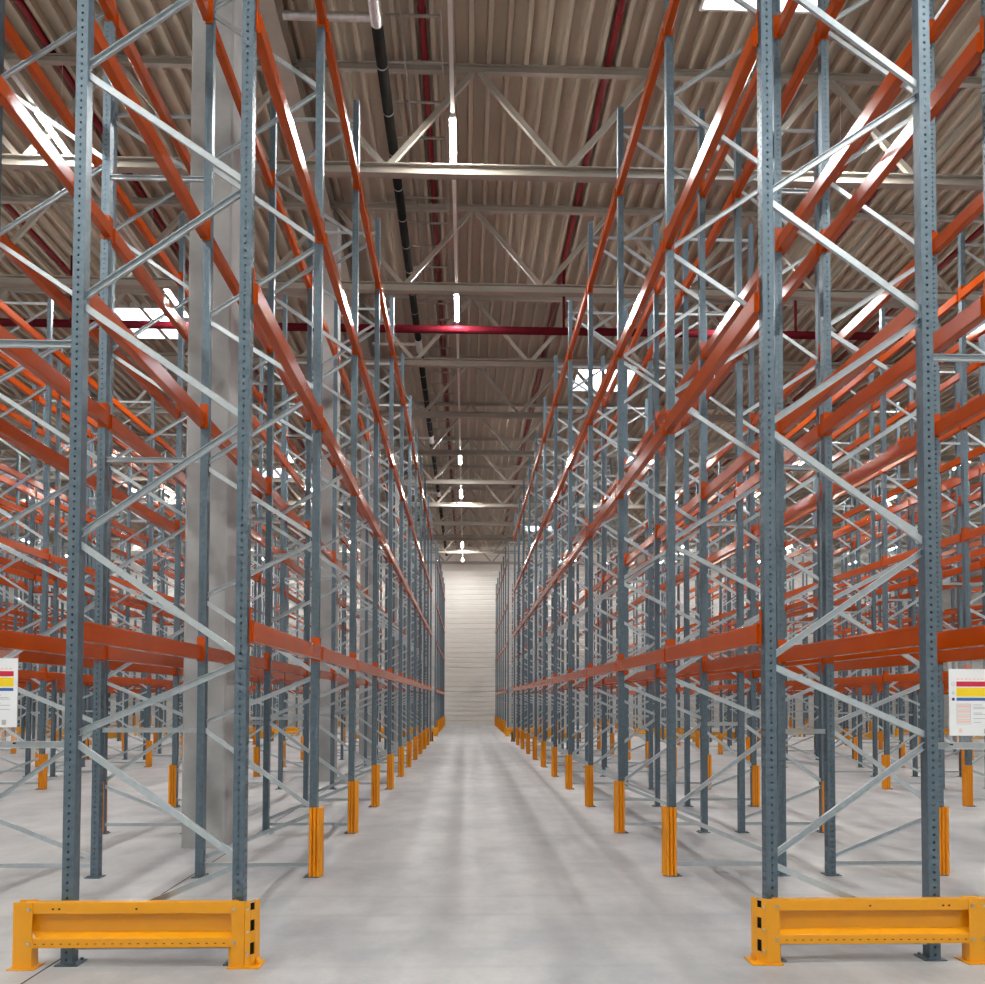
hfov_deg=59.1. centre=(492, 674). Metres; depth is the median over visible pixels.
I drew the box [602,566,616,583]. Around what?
beam
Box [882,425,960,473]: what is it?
beam
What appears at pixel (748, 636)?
beam
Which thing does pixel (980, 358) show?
spacer
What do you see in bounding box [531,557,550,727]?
upright
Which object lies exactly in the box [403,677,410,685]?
beam
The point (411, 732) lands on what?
barrier
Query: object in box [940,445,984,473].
beam
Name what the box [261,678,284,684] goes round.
beam
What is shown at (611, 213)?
beam
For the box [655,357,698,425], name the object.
beam
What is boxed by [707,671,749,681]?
beam
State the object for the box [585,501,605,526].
beam
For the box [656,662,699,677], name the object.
beam
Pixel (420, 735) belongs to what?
guard
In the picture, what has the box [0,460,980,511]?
roof truss
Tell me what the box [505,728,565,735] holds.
barrier
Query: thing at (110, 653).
beam
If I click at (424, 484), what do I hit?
upright
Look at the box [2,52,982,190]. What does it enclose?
roof truss
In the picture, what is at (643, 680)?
beam
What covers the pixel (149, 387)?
beam
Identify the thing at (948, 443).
spacer
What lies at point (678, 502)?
upright
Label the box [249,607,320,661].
beam
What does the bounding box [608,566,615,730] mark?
upright
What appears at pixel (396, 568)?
beam
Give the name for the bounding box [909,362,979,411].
beam
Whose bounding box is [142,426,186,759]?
upright
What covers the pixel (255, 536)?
beam
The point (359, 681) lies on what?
beam
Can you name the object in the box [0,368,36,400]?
beam
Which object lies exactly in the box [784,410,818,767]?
upright
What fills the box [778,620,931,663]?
beam
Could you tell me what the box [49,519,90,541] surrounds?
beam
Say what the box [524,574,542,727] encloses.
upright
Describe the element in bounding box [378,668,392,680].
beam
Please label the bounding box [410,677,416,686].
beam
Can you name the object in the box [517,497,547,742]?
upright
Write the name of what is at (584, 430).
beam
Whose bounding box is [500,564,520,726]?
upright
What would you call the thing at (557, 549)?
upright
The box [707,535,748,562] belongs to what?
beam
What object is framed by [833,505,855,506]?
spacer
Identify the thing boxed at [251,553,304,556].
spacer
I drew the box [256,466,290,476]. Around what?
window
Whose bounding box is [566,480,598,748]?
upright
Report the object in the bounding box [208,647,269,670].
beam
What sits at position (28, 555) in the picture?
upright
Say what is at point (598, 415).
beam
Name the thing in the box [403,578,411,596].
beam
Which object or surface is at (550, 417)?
beam
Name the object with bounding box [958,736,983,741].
barrier
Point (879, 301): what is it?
beam
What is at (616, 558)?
upright
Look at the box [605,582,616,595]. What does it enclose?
beam
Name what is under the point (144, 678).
beam
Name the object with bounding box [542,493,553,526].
beam
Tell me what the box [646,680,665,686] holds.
beam
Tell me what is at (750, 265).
upright
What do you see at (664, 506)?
beam
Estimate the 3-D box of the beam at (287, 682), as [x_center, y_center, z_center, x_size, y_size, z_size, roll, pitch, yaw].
[-5.439,0.205,23.871,0.100,0.240,2.790,0,-2,-2]
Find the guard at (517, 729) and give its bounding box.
[516,728,518,744]
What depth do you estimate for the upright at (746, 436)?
25.74 m
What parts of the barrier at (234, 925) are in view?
post, plate, rail, plate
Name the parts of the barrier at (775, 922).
plate, rail, plate, post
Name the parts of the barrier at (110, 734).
rail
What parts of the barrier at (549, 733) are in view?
rail, rail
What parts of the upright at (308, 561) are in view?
upright guard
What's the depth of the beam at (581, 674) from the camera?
15.59 m
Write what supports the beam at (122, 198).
attached to the upright at (182, 218)
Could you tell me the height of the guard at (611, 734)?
0.668 m
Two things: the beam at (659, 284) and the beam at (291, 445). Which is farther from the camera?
the beam at (291, 445)
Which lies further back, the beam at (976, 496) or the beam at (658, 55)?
the beam at (976, 496)
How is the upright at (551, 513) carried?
on the floor
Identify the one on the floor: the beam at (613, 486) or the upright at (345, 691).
the upright at (345, 691)
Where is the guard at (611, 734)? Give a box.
[610,733,613,753]
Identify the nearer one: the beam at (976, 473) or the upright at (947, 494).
the beam at (976, 473)
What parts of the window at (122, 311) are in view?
pane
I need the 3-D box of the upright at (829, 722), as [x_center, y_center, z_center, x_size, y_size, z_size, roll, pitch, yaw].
[3.950,-2.852,8.837,1.257,9.708,0.156,0,-2,-2]
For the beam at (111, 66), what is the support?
attached to the upright at (86, 61)
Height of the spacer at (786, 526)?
0.045 m
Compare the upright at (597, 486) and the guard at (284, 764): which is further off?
the upright at (597, 486)
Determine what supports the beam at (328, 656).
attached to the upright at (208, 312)
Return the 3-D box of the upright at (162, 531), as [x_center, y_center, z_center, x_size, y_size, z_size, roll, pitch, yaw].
[-11.202,-2.315,27.974,1.240,9.700,0.140,0,-2,-2]
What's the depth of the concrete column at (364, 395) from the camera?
27.07 m
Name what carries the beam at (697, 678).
attached to the upright at (650, 481)
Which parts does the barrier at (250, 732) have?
rail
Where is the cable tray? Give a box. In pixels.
[385,0,459,549]
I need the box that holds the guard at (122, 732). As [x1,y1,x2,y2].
[122,732,123,751]
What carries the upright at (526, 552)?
on the floor
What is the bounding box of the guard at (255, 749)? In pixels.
[253,746,258,775]
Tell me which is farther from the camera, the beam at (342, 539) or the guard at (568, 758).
the beam at (342, 539)
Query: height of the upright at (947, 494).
9.700 m
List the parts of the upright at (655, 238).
upright guard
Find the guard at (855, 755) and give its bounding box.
[853,737,857,759]
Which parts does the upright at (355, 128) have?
upright guard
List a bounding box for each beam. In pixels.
[0,75,110,240]
[0,234,110,350]
[0,300,50,348]
[0,325,107,427]
[0,352,59,400]
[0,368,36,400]
[0,403,44,436]
[0,418,108,493]
[0,435,49,464]
[0,462,57,496]
[0,474,34,497]
[0,498,42,521]
[0,536,47,560]
[0,557,56,579]
[0,565,32,579]
[0,578,41,592]
[0,629,103,660]
[0,648,105,669]
[4,16,113,184]
[18,667,45,679]
[18,678,54,682]
[33,574,86,594]
[35,488,88,522]
[37,394,89,437]
[46,667,92,681]
[48,549,94,576]
[48,591,89,604]
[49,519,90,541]
[50,463,96,491]
[51,436,91,465]
[53,350,97,391]
[57,680,92,683]
[59,578,94,590]
[60,494,95,516]
[62,398,97,429]
[71,607,204,660]
[81,18,210,240]
[87,592,129,606]
[89,287,207,428]
[89,514,130,541]
[90,429,131,466]
[98,0,114,22]
[104,646,183,668]
[108,405,185,488]
[109,661,177,675]
[109,676,150,684]
[110,575,151,592]
[110,591,147,606]
[111,218,187,343]
[111,519,148,542]
[112,486,179,534]
[112,499,152,522]
[113,397,154,435]
[113,437,149,465]
[113,678,146,685]
[114,2,190,174]
[114,348,180,419]
[117,183,182,286]
[151,676,182,685]
[152,587,184,604]
[153,522,184,541]
[154,436,183,457]
[185,288,188,297]
[195,0,213,23]
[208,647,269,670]
[211,420,271,494]
[213,237,272,352]
[216,25,274,187]
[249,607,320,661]
[249,676,259,682]
[250,668,283,680]
[251,527,284,562]
[251,570,260,581]
[252,414,285,466]
[252,486,261,498]
[253,268,322,430]
[253,385,262,403]
[256,0,324,244]
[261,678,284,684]
[262,577,285,596]
[263,498,286,523]
[264,401,287,439]
[271,660,308,676]
[273,489,309,535]
[275,354,310,421]
[276,188,311,288]
[284,673,303,681]
[285,551,304,577]
[286,456,311,498]
[286,680,303,686]
[287,592,304,607]
[288,523,304,543]
[289,438,305,467]
[307,288,336,355]
[310,668,334,680]
[311,531,335,562]
[312,422,335,467]
[314,0,326,28]
[320,638,356,670]
[322,408,357,495]
[323,224,358,354]
[325,19,360,189]
[332,467,349,493]
[335,673,348,682]
[336,558,349,579]
[338,357,350,401]
[338,598,344,607]
[339,531,345,543]
[356,580,367,594]
[356,655,378,676]
[356,676,366,685]
[357,479,378,535]
[357,504,367,523]
[358,338,379,421]
[358,413,368,440]
[359,183,380,289]
[378,528,393,563]
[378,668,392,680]
[379,409,393,467]
[380,283,394,356]
[392,673,402,683]
[393,457,403,500]
[393,557,403,582]
[394,352,404,404]
[403,495,411,525]
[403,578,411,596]
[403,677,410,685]
[404,401,411,440]
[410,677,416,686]
[411,522,417,544]
[411,594,417,608]
[534,678,542,687]
[542,398,553,442]
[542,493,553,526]
[542,574,553,597]
[542,674,553,685]
[553,354,567,406]
[553,464,567,501]
[553,558,567,583]
[553,671,567,683]
[567,281,587,358]
[567,412,587,469]
[567,525,587,564]
[567,663,587,681]
[585,407,605,443]
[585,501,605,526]
[585,580,600,598]
[585,678,600,685]
[587,181,616,292]
[587,343,616,424]
[587,489,616,537]
[587,654,617,677]
[602,372,616,407]
[602,477,616,502]
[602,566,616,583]
[602,675,617,684]
[605,412,616,443]
[605,504,616,524]
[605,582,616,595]
[616,19,664,195]
[616,230,664,359]
[616,412,665,499]
[617,640,666,671]
[624,294,652,359]
[624,422,659,470]
[624,533,653,564]
[624,669,653,681]
[628,350,647,396]
[628,467,647,497]
[628,558,647,577]
[628,679,648,683]
[646,504,665,527]
[646,582,665,598]
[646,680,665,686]
[647,282,682,360]
[647,419,682,470]
[648,525,683,564]
[648,675,683,681]
[655,196,697,293]
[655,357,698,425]
[655,493,698,538]
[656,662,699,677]
[664,0,680,35]
[664,10,757,250]
[665,277,759,434]
[666,610,761,662]
[675,471,698,501]
[675,563,698,583]
[676,676,699,683]
[682,184,734,294]
[683,351,735,426]
[683,483,735,537]
[684,655,736,677]
[700,68,756,197]
[700,267,757,359]
[701,439,758,499]
[702,652,760,672]
[706,426,747,471]
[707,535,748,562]
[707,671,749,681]
[734,20,818,197]
[735,232,820,360]
[736,414,821,499]
[737,640,823,672]
[750,359,815,426]
[751,493,816,539]
[752,664,817,678]
[773,0,798,37]
[775,39,924,251]
[776,300,914,435]
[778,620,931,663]
[782,209,813,256]
[784,411,815,439]
[784,505,816,526]
[785,582,816,598]
[785,679,817,686]
[818,258,914,361]
[819,0,845,41]
[820,16,983,253]
[820,434,916,500]
[821,653,918,672]
[822,283,984,436]
[824,625,984,663]
[830,43,930,189]
[832,356,879,404]
[832,409,868,440]
[833,469,881,500]
[833,504,868,524]
[833,556,882,582]
[833,582,870,595]
[834,671,883,683]
[836,683,871,685]
[855,403,908,446]
[856,496,909,529]
[857,577,910,599]
[858,683,911,686]
[871,374,915,410]
[872,478,916,503]
[873,567,917,581]
[874,675,919,684]
[880,288,959,363]
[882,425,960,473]
[883,528,962,566]
[884,665,963,682]
[897,408,954,444]
[898,501,955,529]
[899,581,956,598]
[900,684,948,687]
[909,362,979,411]
[910,464,980,505]
[911,556,982,586]
[929,0,965,42]
[932,191,983,254]
[934,393,984,437]
[937,646,984,663]
[938,323,984,364]
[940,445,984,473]
[941,547,984,567]
[957,394,978,408]
[958,491,980,505]
[959,270,984,299]
[959,575,981,586]
[961,412,984,430]
[963,525,984,541]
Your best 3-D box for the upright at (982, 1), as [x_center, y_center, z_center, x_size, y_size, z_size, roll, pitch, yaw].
[4.022,-2.936,6.039,1.230,9.708,0.150,0,-2,-2]
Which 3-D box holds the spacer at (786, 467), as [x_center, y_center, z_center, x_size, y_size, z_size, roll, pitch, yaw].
[3.138,-2.091,8.769,0.409,0.045,0.030,0,-2,-2]
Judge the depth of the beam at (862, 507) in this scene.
21.34 m
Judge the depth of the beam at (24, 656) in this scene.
9.62 m
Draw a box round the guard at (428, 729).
[426,727,429,744]
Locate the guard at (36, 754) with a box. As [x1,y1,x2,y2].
[35,740,38,766]
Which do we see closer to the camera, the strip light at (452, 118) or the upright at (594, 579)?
the strip light at (452, 118)
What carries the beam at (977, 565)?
attached to the upright at (982, 337)
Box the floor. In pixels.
[0,724,984,983]
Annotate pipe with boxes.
[0,255,978,341]
[3,204,69,275]
[14,0,349,519]
[282,0,447,555]
[417,0,456,541]
[500,0,625,542]
[609,60,981,522]
[637,223,983,542]
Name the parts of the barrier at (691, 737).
rail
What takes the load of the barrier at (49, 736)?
on the floor
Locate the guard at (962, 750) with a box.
[961,749,964,766]
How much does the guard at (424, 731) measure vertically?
0.668 m
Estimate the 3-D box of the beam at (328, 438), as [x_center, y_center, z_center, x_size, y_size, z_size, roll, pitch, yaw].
[-1.770,-2.502,10.052,0.100,0.240,2.790,0,-2,-2]
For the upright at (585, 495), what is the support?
on the floor
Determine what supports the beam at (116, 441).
attached to the upright at (149, 442)
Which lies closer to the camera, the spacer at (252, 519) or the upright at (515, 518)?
the spacer at (252, 519)
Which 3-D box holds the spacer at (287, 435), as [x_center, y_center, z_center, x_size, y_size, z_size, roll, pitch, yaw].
[-3.594,-4.693,17.048,0.917,0.045,0.030,0,-2,-2]
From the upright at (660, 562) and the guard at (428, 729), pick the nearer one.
the guard at (428, 729)
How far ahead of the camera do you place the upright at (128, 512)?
25.17 m
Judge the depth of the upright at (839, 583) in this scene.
54.09 m
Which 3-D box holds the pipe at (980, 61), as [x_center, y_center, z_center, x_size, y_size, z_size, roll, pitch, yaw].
[7.779,-9.963,31.466,0.136,0.133,57.800,0,-2,-2]
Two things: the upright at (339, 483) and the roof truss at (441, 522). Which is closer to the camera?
the upright at (339, 483)
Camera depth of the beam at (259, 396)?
19.51 m
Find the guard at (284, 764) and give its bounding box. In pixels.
[283,741,285,766]
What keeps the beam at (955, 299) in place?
attached to the upright at (964, 434)
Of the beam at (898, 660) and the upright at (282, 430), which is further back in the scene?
the upright at (282, 430)
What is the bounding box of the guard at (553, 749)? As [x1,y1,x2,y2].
[551,747,556,775]
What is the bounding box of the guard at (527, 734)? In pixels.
[526,733,529,753]
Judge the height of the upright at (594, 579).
9.700 m
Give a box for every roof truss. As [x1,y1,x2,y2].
[0,195,983,302]
[0,287,978,374]
[0,350,979,424]
[0,396,979,461]
[0,432,979,489]
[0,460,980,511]
[0,503,915,544]
[1,482,979,529]
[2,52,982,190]
[19,521,896,556]
[49,531,863,566]
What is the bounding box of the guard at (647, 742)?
[646,741,648,766]
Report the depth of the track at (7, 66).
16.04 m
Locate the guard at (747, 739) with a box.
[745,737,749,759]
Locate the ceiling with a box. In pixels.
[0,0,984,549]
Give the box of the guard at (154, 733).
[153,732,156,748]
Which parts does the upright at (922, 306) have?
plate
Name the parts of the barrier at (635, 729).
rail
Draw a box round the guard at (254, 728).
[253,727,255,744]
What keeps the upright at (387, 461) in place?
on the floor
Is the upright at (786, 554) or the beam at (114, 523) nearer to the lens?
the beam at (114, 523)
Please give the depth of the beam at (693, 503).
12.81 m
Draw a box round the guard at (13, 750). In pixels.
[11,732,16,752]
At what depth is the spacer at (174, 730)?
8.50 m
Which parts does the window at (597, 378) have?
pane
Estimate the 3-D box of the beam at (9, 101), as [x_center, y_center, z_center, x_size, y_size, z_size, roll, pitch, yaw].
[-3.781,-4.473,7.247,0.100,0.240,2.790,0,-2,-2]
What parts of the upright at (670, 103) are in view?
upright guard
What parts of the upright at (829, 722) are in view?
plate, upright guard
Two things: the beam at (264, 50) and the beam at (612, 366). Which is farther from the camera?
the beam at (612, 366)
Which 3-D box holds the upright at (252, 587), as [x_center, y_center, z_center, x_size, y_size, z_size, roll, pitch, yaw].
[-16.775,-1.409,58.603,1.240,9.700,0.140,0,-2,-2]
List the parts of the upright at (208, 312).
upright guard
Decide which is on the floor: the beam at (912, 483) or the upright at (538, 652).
the upright at (538, 652)
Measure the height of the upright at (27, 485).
9.700 m
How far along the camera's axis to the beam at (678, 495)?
19.14 m
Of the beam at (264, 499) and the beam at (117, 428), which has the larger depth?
the beam at (264, 499)
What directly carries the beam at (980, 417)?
attached to the upright at (964, 434)
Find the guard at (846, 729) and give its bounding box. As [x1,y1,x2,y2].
[844,728,848,744]
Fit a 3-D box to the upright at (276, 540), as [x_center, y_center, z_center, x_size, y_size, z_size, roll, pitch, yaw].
[-9.982,-1.889,42.011,1.240,9.700,0.140,0,-2,-2]
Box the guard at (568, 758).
[565,754,572,788]
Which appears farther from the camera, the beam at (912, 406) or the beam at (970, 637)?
the beam at (912, 406)
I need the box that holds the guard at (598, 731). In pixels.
[597,730,600,748]
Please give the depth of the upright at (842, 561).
37.14 m
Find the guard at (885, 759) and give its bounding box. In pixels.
[881,755,890,788]
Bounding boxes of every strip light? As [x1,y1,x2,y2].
[32,105,72,154]
[164,289,187,316]
[449,115,455,162]
[454,294,458,320]
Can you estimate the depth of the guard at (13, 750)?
27.64 m
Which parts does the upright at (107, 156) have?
plate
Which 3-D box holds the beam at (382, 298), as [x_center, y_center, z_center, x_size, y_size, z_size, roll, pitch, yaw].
[-1.930,-6.422,15.770,0.100,0.240,2.790,0,-2,-2]
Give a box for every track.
[4,58,359,553]
[447,0,462,565]
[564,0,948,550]
[833,516,980,568]
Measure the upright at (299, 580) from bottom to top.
9.700 m
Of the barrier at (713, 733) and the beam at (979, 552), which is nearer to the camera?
the beam at (979, 552)
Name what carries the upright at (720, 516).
on the floor
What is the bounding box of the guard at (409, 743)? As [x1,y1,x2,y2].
[406,741,411,766]
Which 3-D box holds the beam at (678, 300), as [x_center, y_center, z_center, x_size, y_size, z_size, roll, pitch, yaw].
[3.167,-6.403,15.926,0.100,0.240,2.790,0,-2,-2]
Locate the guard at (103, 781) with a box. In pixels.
[103,781,107,831]
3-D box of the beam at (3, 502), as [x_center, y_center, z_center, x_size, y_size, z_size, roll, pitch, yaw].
[-11.548,-4.081,21.009,0.100,0.240,2.790,0,-2,-2]
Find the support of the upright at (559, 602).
on the floor
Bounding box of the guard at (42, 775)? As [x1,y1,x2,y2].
[38,754,47,788]
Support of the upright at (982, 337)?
on the floor
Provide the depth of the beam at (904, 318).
7.18 m
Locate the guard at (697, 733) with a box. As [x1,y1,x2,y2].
[695,730,699,748]
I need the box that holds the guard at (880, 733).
[878,731,882,748]
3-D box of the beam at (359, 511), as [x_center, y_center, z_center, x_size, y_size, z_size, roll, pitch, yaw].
[-3.239,-4.049,21.264,0.100,0.240,2.790,0,-2,-2]
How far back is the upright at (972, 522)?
37.40 m
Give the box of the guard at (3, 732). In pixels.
[1,727,4,740]
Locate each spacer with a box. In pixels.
[0,339,70,348]
[0,741,63,747]
[33,593,52,595]
[102,728,196,732]
[106,457,199,462]
[110,174,203,181]
[129,617,144,618]
[130,520,146,521]
[249,717,303,719]
[249,721,262,724]
[251,518,265,521]
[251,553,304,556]
[253,381,283,384]
[283,714,330,716]
[285,578,331,580]
[286,434,312,436]
[338,608,362,609]
[628,438,641,440]
[628,580,648,582]
[628,715,648,716]
[660,557,683,559]
[660,718,684,720]
[706,312,726,315]
[707,522,736,525]
[708,722,737,725]
[782,188,809,194]
[784,465,815,469]
[786,526,813,527]
[786,729,825,733]
[787,621,814,622]
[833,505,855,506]
[834,712,851,713]
[875,478,909,479]
[876,599,911,600]
[889,714,912,715]
[933,354,984,362]
[938,742,984,748]
[941,442,979,444]
[942,582,982,584]
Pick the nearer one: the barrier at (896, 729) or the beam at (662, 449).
the beam at (662, 449)
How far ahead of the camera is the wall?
60.95 m
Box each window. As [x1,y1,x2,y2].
[115,302,177,338]
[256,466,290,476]
[525,526,550,530]
[572,370,635,391]
[699,0,829,13]
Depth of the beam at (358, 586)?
21.18 m
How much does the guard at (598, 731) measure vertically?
0.668 m
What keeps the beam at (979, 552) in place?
attached to the upright at (964, 434)
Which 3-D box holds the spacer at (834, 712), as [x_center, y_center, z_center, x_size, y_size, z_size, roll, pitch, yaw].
[9.219,1.012,22.875,0.849,0.045,0.030,0,-2,-2]
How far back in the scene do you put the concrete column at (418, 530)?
52.25 m
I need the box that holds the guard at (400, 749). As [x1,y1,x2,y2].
[398,746,403,775]
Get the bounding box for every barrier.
[0,727,25,735]
[6,898,265,970]
[46,731,63,737]
[108,732,121,740]
[134,727,167,735]
[249,727,299,735]
[249,731,273,740]
[397,731,433,741]
[406,727,437,735]
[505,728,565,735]
[510,732,581,741]
[634,728,665,736]
[660,732,694,741]
[712,732,734,738]
[744,896,984,965]
[788,728,813,736]
[835,732,883,741]
[895,728,908,736]
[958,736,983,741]
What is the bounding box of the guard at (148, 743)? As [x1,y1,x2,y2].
[146,740,151,766]
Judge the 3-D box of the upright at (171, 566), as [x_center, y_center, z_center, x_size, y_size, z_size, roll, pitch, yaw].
[-18.616,-1.669,50.147,1.240,9.700,0.140,0,-2,-2]
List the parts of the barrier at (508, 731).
rail, rail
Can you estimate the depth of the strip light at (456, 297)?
20.59 m
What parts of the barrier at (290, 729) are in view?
rail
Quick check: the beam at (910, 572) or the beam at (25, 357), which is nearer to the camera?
the beam at (25, 357)
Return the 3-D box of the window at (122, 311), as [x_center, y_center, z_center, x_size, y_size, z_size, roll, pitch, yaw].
[-9.808,-10.485,25.137,1.652,0.710,2.080,0,-2,-2]
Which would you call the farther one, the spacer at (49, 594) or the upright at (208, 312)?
the spacer at (49, 594)
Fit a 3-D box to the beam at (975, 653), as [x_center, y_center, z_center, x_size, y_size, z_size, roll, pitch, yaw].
[4.537,-0.263,7.376,0.100,0.240,2.790,0,-2,-2]
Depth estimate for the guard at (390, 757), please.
16.86 m
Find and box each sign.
[0,658,17,743]
[949,669,984,744]
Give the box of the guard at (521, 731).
[520,730,523,748]
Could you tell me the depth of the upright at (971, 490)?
28.80 m
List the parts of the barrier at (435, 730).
rail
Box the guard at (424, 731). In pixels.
[423,730,426,748]
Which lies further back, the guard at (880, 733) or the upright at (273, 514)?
the upright at (273, 514)
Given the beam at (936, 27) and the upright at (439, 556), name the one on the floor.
the upright at (439, 556)
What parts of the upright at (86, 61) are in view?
plate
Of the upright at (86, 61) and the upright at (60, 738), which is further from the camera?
the upright at (60, 738)
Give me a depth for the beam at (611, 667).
12.72 m
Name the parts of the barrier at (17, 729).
rail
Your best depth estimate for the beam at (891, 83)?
7.28 m
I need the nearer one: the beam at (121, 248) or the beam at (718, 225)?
the beam at (121, 248)
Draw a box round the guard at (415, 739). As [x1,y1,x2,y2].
[413,736,417,759]
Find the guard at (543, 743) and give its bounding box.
[541,741,545,766]
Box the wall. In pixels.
[2,541,982,725]
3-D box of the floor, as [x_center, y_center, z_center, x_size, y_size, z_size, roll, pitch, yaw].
[-0.800,2.503,25.824,80.000,0.001,69.800,0,-2,-2]
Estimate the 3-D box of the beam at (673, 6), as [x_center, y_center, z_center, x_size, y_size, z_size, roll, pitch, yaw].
[1.831,-6.661,7.485,0.100,0.240,2.790,0,-2,-2]
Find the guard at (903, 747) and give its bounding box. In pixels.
[901,742,904,766]
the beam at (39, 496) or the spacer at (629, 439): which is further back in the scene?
the beam at (39, 496)
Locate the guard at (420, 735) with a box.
[418,733,422,753]
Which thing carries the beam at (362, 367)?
attached to the upright at (308, 561)
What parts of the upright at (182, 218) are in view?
upright guard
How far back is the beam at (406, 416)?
21.25 m
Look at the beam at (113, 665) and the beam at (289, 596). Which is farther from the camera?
the beam at (289, 596)
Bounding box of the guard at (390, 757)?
[387,754,393,788]
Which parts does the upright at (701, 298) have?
upright guard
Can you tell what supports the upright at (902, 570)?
on the floor
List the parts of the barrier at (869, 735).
rail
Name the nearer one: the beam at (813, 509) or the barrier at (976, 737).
the beam at (813, 509)
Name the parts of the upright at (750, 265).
upright guard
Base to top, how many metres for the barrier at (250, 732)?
0.426 m
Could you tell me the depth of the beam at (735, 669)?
12.49 m
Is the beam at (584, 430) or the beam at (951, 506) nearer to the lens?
the beam at (584, 430)
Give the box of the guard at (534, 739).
[532,737,536,759]
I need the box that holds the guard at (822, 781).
[819,781,823,831]
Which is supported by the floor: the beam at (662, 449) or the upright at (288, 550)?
the upright at (288, 550)
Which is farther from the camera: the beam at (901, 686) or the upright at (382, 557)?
the upright at (382, 557)
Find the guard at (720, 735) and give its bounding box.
[718,733,722,753]
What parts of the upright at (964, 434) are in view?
upright guard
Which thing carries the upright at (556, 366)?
on the floor
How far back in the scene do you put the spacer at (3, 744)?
5.71 m
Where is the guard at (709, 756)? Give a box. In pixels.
[708,754,711,788]
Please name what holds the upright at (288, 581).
on the floor
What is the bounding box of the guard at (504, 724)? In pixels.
[503,721,505,733]
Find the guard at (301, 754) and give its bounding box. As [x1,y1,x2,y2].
[300,736,303,759]
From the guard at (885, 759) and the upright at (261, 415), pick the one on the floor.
the upright at (261, 415)
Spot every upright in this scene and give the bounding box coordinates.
[0,0,115,878]
[0,295,52,789]
[0,348,37,776]
[0,452,20,753]
[0,533,24,733]
[0,553,22,726]
[5,492,38,740]
[20,474,60,748]
[25,555,48,730]
[31,546,53,728]
[37,391,90,766]
[39,514,67,738]
[48,349,98,776]
[48,562,70,728]
[54,0,256,966]
[58,493,94,744]
[85,425,132,759]
[91,509,122,740]
[103,96,190,833]
[107,396,154,766]
[108,539,124,726]
[108,574,118,726]
[108,587,111,725]
[110,588,123,723]
[122,549,145,733]
[122,575,136,721]
[124,453,165,753]
[133,592,152,723]
[140,558,160,725]
[141,534,168,735]
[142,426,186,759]
[155,482,184,746]
[158,566,180,723]
[162,545,182,727]
[168,213,188,806]
[179,470,184,753]
[179,560,182,725]
[181,494,184,723]
[191,0,325,877]
[248,294,287,789]
[249,500,257,741]
[249,514,273,740]
[249,535,264,726]
[249,582,253,716]
[252,545,277,724]
[254,351,309,776]
[262,98,359,833]
[273,535,298,733]
[276,563,296,725]
[283,394,312,766]
[286,550,303,731]
[287,581,303,726]
[295,559,311,729]
[295,580,310,725]
[302,428,345,759]
[303,216,379,806]
[328,295,393,789]
[337,455,357,750]
[337,483,360,745]
[337,581,340,725]
[344,496,359,742]
[352,353,403,776]
[356,511,382,741]
[364,396,411,766]
[377,429,417,759]
[378,557,384,725]
[384,456,421,750]
[392,478,425,748]
[398,496,429,742]
[403,512,431,741]
[411,537,436,727]
[416,547,438,725]
[418,556,439,725]
[421,564,441,726]
[425,571,442,726]
[425,578,443,725]
[429,583,444,715]
[495,584,512,724]
[497,578,513,725]
[498,572,517,725]
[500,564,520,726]
[502,556,521,724]
[505,548,527,727]
[507,537,531,727]
[513,513,541,741]
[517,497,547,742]
[521,578,539,725]
[522,479,553,746]
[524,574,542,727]
[528,457,563,753]
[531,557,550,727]
[533,568,544,725]
[534,430,574,759]
[537,549,557,725]
[541,542,560,727]
[543,397,587,766]
[551,513,575,741]
[552,355,605,776]
[558,498,584,743]
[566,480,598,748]
[568,299,627,788]
[576,458,612,753]
[585,221,660,806]
[590,439,628,756]
[594,579,609,727]
[600,573,615,722]
[605,399,648,766]
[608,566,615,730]
[614,106,710,832]
[616,558,635,730]
[628,366,666,772]
[629,553,644,732]
[630,583,641,722]
[633,576,644,728]
[636,539,653,734]
[642,569,661,724]
[647,300,708,788]
[653,562,661,727]
[661,0,789,876]
[661,515,683,739]
[664,553,683,727]
[677,499,699,742]
[677,544,699,727]
[682,223,759,806]
[695,580,713,726]
[696,482,729,749]
[708,515,736,741]
[708,577,726,727]
[711,589,724,726]
[718,460,746,750]
[729,500,759,745]
[732,573,746,727]
[734,109,823,832]
[744,562,756,730]
[745,434,787,759]
[755,513,760,746]
[757,0,946,961]
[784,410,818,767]
[786,476,814,753]
[786,544,794,736]
[786,554,802,734]
[789,581,806,726]
[802,540,813,736]
[804,595,813,721]
[806,574,813,727]
[813,434,855,759]
[817,0,949,875]
[831,363,877,776]
[833,521,844,739]
[833,571,845,726]
[834,583,839,726]
[839,583,857,729]
[844,501,874,745]
[847,559,867,731]
[854,516,878,739]
[855,402,904,767]
[861,578,878,729]
[868,552,892,734]
[877,483,911,749]
[879,305,944,788]
[882,570,904,731]
[887,512,913,742]
[894,542,919,734]
[908,362,963,776]
[917,468,957,754]
[942,494,952,749]
[942,546,957,734]
[958,229,984,806]
[962,522,983,740]
[968,437,981,756]
[971,490,984,751]
[978,327,984,788]
[981,0,984,268]
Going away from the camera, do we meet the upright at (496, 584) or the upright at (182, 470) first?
the upright at (182, 470)
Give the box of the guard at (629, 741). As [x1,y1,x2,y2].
[628,739,630,759]
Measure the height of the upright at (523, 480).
9.700 m
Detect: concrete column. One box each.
[181,0,242,847]
[319,222,340,780]
[359,369,374,755]
[384,447,398,741]
[400,495,411,730]
[410,528,419,726]

